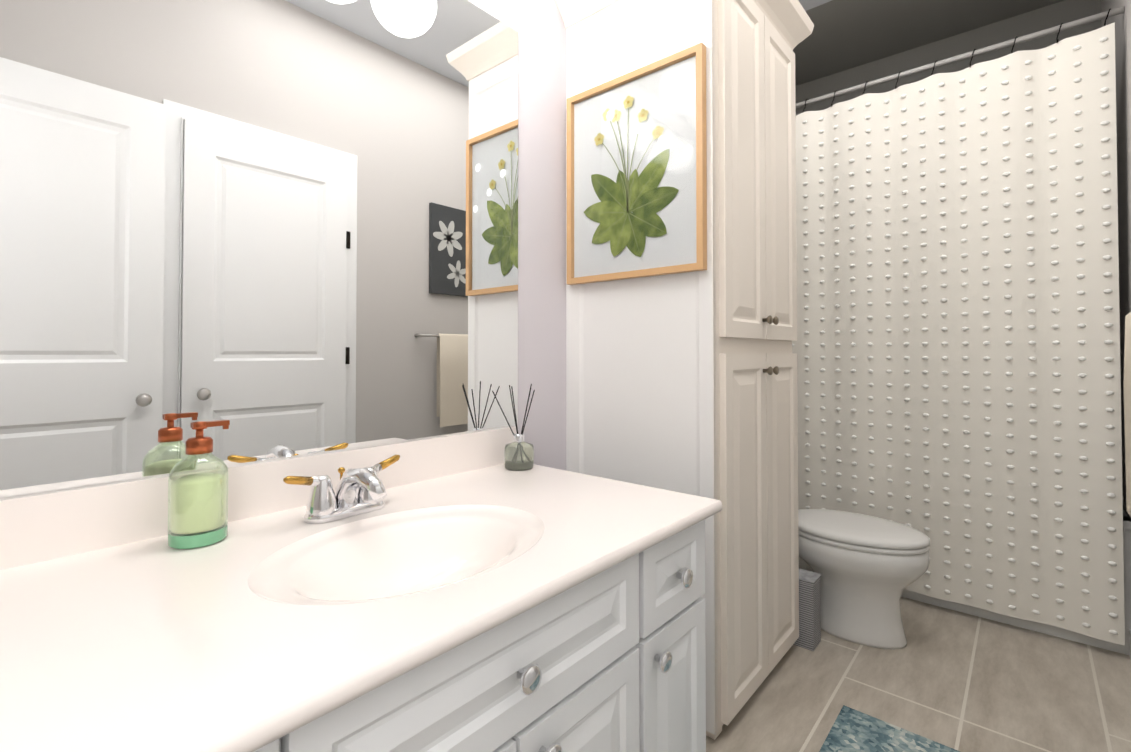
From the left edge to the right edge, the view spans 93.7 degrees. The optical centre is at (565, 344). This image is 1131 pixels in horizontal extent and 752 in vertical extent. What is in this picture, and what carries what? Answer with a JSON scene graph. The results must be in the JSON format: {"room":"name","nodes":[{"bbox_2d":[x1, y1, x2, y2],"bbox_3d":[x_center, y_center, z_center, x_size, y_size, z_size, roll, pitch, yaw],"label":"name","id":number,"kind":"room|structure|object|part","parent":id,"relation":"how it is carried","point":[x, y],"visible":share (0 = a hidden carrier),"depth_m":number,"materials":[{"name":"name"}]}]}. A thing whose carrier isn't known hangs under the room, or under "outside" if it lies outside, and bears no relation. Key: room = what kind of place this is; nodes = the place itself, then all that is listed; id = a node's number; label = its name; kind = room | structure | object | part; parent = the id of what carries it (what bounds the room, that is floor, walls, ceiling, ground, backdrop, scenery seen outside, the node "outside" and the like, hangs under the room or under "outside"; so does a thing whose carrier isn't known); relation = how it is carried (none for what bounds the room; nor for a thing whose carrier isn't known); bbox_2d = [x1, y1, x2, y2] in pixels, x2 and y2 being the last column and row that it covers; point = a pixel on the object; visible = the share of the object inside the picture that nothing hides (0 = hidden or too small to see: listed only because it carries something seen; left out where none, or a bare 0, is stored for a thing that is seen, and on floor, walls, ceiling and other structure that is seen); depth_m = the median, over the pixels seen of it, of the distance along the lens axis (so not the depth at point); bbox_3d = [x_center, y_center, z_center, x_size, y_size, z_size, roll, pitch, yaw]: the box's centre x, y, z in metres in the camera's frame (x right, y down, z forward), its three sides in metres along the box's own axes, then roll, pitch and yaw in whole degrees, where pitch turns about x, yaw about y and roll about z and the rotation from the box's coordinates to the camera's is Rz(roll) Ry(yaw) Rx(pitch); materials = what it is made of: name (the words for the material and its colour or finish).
{"room":"bathroom","nodes":[
{"label":"bathroom","id":0,"kind":"room"},
{"bbox_2d":[0,0,517,497],"bbox_3d":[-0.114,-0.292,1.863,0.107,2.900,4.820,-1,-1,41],"label":"mirror","id":1,"kind":"object","parent":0,"point":[276,228],"depth_m":1.14,"materials":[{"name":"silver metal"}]},
{"bbox_2d":[517,0,565,469],"bbox_3d":[-0.073,-0.633,1.843,0.003,2.218,0.260,-1,-1,41],"label":"wall","id":2,"kind":"structure","parent":0,"point":[541,29],"depth_m":1.83,"materials":[{"name":"white paint"}]},
{"bbox_2d":[706,597,1130,751],"bbox_3d":[0.471,1.174,1.262,1.548,0.050,4.720,-1,-1,41],"label":"floor","id":3,"kind":"structure","parent":0,"point":[959,681],"depth_m":1.77,"materials":[{"name":"tile"}]},
{"bbox_2d":[0,426,721,751],"bbox_3d":[-0.304,0.698,1.009,0.713,0.893,1.228,-1,-1,41],"label":"bathroom vanity","id":4,"kind":"object","parent":3,"relation":"on","point":[465,592],"visible":1,"depth_m":0.85,"materials":[{"name":"white stone"}]},
{"bbox_2d":[167,420,229,548],"bbox_3d":[-0.674,0.252,0.976,0.091,0.219,0.092,-1,-1,41],"label":"soap dispenser","id":5,"kind":"object","parent":4,"relation":"on","point":[197,510],"visible":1,"depth_m":0.95,"materials":[{"name":"green glass"}]},
{"bbox_2d":[283,455,399,523],"bbox_3d":[-0.429,0.310,1.107,0.181,0.108,0.276,-1,-1,41],"label":"faucet","id":6,"kind":"object","parent":4,"relation":"on","point":[359,495],"depth_m":1.10,"materials":[{"name":"silver metal"}]},
{"bbox_2d":[492,384,534,470],"bbox_3d":[-0.130,0.245,1.595,0.129,0.252,0.139,-1,-1,41],"label":"reed diffuser","id":7,"kind":"object","parent":4,"relation":"on","point":[519,453],"visible":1,"depth_m":1.57,"materials":[{"name":"clear glass"}]},
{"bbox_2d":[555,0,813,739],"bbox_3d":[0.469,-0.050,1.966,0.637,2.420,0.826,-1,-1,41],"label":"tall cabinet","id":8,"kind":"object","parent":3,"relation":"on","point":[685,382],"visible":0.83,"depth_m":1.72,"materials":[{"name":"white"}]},
{"bbox_2d":[567,43,706,284],"bbox_3d":[0.210,-0.548,1.724,0.523,0.663,0.027,-1,-1,41],"label":"picture","id":9,"kind":"object","parent":8,"relation":"attached to","point":[637,173],"visible":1,"depth_m":1.70,"materials":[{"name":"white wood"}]},
{"bbox_3d":[0.694,0.003,1.791,0.030,0.200,0.086,-1,-1,41],"label":"knob","id":10,"kind":"part","parent":8,"relation":"part of","materials":[{"name":"grey metal"}]},
{"bbox_2d":[794,568,821,650],"bbox_3d":[0.877,1.031,2.119,0.248,0.262,0.100,-1,-1,41],"label":"basket","id":11,"kind":"object","parent":3,"relation":"on","point":[809,638],"visible":0.36,"depth_m":2.03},
{"bbox_2d":[798,509,929,649],"bbox_3d":[1.007,0.771,2.314,0.971,0.790,0.440,-1,-1,41],"label":"toilet","id":12,"kind":"object","parent":3,"relation":"on","point":[869,568],"visible":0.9,"depth_m":2.05,"materials":[{"name":"white ceramic"}]},
{"bbox_2d":[819,705,959,751],"bbox_3d":[0.817,1.141,1.144,0.610,0.012,0.895,-1,-1,41],"label":"rug","id":13,"kind":"object","parent":3,"relation":"on","point":[852,730],"visible":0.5,"depth_m":1.54,"materials":[{"name":"blue fabric"}]},
{"bbox_2d":[807,509,1130,654],"bbox_3d":[1.773,0.923,2.759,1.540,0.500,0.752,-1,-1,41],"label":"bathtub","id":14,"kind":"object","parent":3,"relation":"on","point":[1043,628],"visible":0.12,"depth_m":2.09,"materials":[{"name":"white ceramic"}]},
{"bbox_2d":[793,0,1063,85],"bbox_3d":[0.471,-1.776,1.310,1.548,0.050,4.720,-1,-1,41],"label":"ceiling","id":15,"kind":"structure","parent":0,"point":[846,35],"depth_m":2.87,"materials":[{"name":"white paint"}]},
{"bbox_2d":[795,0,1101,114],"bbox_3d":[2.055,-0.272,3.102,1.548,2.900,0.100,-1,-1,41],"label":"wall","id":16,"kind":"structure","parent":0,"point":[1047,17],"depth_m":2.95,"materials":[{"name":"grey paint"}]},
{"bbox_2d":[1101,0,1130,520],"bbox_3d":[1.125,-0.309,0.782,0.100,2.900,4.820,-1,-1,41],"label":"wall","id":17,"kind":"structure","parent":0,"point":[1122,21],"depth_m":2.08,"materials":[{"name":"grey paint"}]},
{"bbox_2d":[792,6,1124,644],"bbox_3d":[1.504,-0.078,2.467,1.544,2.383,0.067,-1,-1,41],"label":"shower curtain","id":18,"kind":"object","parent":17,"relation":"attached to","point":[956,346],"visible":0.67,"depth_m":2.24,"materials":[{"name":"white fabric"}]},
{"bbox_3d":[1.509,-1.227,2.491,1.544,0.085,0.050,-1,-1,41],"label":"rod","id":19,"kind":"part","parent":18,"relation":"part of","materials":[{"name":"silver metal"}]},
{"bbox_2d":[1124,312,1130,516],"bbox_3d":[1.527,0.188,1.373,0.079,0.574,0.452,-1,-1,41],"label":"towel","id":20,"kind":"object","parent":17,"relation":"attached to","point":[1127,386],"visible":1,"depth_m":1.48,"materials":[{"name":"beige fabric"}]},
{"bbox_2d":[1129,629,1130,658],"bbox_3d":[1.657,1.102,1.458,0.012,0.100,1.372,-1,-1,41],"label":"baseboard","id":21,"kind":"structure","parent":17,"relation":"attached to","point":[1130,643],"depth_m":1.97,"materials":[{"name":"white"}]}
]}

